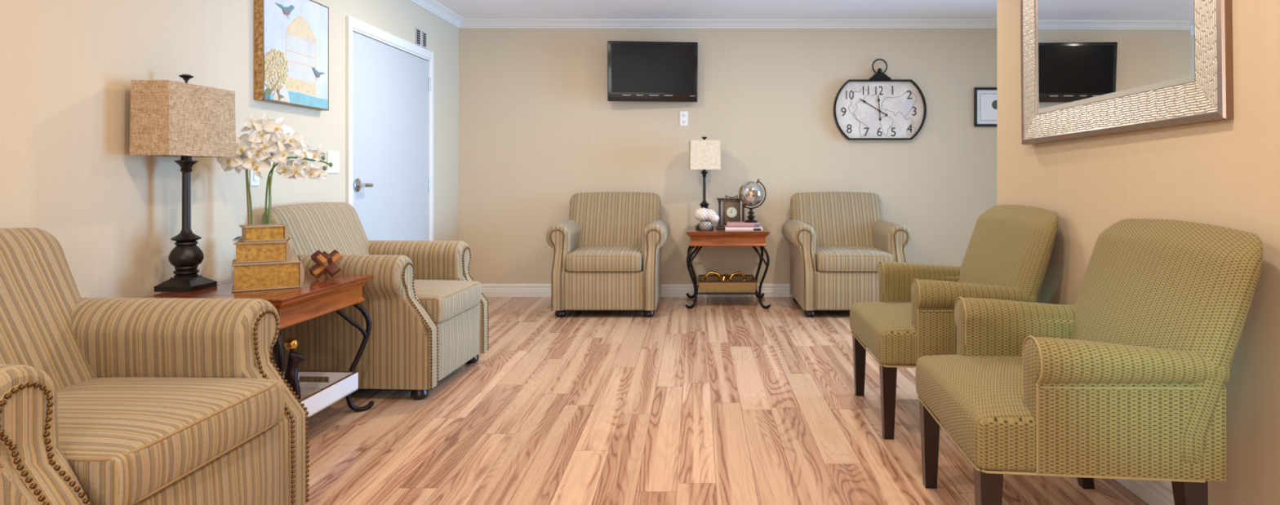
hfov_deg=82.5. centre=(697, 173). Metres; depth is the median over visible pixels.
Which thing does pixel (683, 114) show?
wall outlet
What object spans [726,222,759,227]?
book
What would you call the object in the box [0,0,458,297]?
wall
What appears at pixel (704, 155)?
table lamp
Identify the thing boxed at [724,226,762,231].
book
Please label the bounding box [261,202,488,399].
armchair
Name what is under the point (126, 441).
seat cushion
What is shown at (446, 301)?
seat cushion
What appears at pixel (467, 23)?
crown molding
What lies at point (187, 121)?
table lamp
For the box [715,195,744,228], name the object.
mantel clock
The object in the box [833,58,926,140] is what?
wall clock
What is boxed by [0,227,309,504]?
armchair
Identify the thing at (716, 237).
side table
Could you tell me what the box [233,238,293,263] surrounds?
box
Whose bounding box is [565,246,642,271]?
seat cushion
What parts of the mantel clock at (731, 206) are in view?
plate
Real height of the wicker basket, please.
0.091 m
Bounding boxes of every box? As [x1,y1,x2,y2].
[231,256,304,292]
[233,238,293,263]
[239,223,288,242]
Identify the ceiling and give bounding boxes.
[435,0,996,18]
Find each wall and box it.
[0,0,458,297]
[458,28,996,284]
[996,0,1279,504]
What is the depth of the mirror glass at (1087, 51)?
2.59 m
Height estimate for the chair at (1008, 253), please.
0.938 m
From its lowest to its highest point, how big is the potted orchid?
0.733 m
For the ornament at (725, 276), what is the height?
0.143 m
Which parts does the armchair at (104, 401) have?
arm panel, arm, nailhead trim, backrest, arm, seat, arm panel, nailhead trim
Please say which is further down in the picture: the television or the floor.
the floor
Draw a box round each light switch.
[249,169,259,186]
[327,151,338,173]
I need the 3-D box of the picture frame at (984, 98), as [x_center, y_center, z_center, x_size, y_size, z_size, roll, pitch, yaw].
[2.653,-0.585,6.377,0.450,0.343,0.024,0,0,0]
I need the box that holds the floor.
[302,297,1149,504]
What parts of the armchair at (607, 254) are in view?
arm panel, nailhead trim, arm, seat, backrest, nailhead trim, arm panel, arm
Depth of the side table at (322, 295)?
2.94 m
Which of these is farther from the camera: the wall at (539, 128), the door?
the wall at (539, 128)
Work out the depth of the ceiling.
5.92 m
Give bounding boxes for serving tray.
[283,370,358,417]
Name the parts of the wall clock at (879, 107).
crown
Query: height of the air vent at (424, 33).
0.125 m
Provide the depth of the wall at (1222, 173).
2.10 m
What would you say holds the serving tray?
on the side table at (322, 295)
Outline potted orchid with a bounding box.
[216,113,333,241]
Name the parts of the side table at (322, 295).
leg, leg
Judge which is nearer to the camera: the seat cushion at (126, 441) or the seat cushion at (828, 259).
the seat cushion at (126, 441)
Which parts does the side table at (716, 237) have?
leg, leg, shelf frame, leg, leg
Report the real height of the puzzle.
0.125 m
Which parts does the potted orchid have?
flower stem, flower stem, flower stem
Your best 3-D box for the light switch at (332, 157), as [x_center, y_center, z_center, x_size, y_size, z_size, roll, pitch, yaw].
[-2.134,-0.067,4.270,0.012,0.126,0.125,0,0,1]
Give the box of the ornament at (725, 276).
[703,271,746,280]
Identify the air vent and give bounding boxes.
[415,26,420,46]
[422,31,426,48]
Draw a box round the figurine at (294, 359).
[284,337,307,416]
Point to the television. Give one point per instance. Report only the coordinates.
(637, 71)
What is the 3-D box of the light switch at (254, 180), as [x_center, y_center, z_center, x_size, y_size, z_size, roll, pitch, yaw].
[-2.149,0.002,3.538,0.012,0.115,0.068,0,0,1]
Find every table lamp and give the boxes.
[129,74,235,292]
[688,137,720,229]
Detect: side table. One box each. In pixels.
[142,274,374,412]
[684,226,770,309]
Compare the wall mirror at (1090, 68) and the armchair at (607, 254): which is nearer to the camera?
the wall mirror at (1090, 68)
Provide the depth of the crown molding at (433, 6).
5.88 m
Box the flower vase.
[693,207,719,231]
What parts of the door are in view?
handle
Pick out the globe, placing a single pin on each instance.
(751, 193)
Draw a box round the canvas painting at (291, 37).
[253,0,328,111]
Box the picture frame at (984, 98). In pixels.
[973,87,996,126]
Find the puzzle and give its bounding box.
[308,249,342,279]
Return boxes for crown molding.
[409,0,464,28]
[459,18,996,28]
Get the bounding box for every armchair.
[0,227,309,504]
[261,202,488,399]
[546,191,669,317]
[782,191,911,317]
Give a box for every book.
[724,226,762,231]
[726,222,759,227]
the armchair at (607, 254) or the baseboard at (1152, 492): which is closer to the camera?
the baseboard at (1152, 492)
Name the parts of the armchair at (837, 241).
arm, arm panel, nailhead trim, backrest, seat, arm, arm panel, nailhead trim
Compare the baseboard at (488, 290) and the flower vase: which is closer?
the flower vase
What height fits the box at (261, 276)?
0.107 m
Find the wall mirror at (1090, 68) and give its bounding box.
[1020,0,1233,145]
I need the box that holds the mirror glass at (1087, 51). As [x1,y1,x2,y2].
[1035,0,1195,114]
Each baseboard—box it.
[480,284,793,297]
[1114,479,1174,504]
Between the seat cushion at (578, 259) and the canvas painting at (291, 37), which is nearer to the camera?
the canvas painting at (291, 37)
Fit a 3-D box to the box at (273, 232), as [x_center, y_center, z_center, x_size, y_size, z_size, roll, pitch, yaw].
[-1.781,0.242,2.993,0.160,0.062,0.120,0,0,-40]
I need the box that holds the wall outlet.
[680,111,688,125]
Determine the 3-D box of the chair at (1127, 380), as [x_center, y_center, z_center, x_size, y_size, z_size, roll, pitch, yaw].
[1.103,0.611,2.207,0.719,0.938,0.768,0,0,3]
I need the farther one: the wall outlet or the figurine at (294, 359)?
the wall outlet
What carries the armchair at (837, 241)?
on the floor
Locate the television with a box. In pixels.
[607,40,697,102]
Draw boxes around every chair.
[849,204,1057,439]
[915,218,1262,504]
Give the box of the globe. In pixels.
[738,178,766,222]
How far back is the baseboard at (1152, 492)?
2.36 m
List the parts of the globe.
meridian arm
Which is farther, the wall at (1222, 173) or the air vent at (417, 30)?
the air vent at (417, 30)
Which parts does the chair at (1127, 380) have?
leg, seat, leg, arm, leg, arm, backrest, leg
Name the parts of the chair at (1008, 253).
leg, seat, leg, arm, arm, backrest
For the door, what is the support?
in the wall at (68, 172)
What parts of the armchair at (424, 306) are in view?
backrest, arm, arm panel, nailhead trim, arm, seat, arm panel, nailhead trim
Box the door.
[345,15,433,240]
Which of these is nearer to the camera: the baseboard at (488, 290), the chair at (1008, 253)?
the chair at (1008, 253)
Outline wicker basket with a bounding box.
[697,275,756,292]
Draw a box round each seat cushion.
[57,377,284,504]
[413,280,481,323]
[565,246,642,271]
[815,246,893,271]

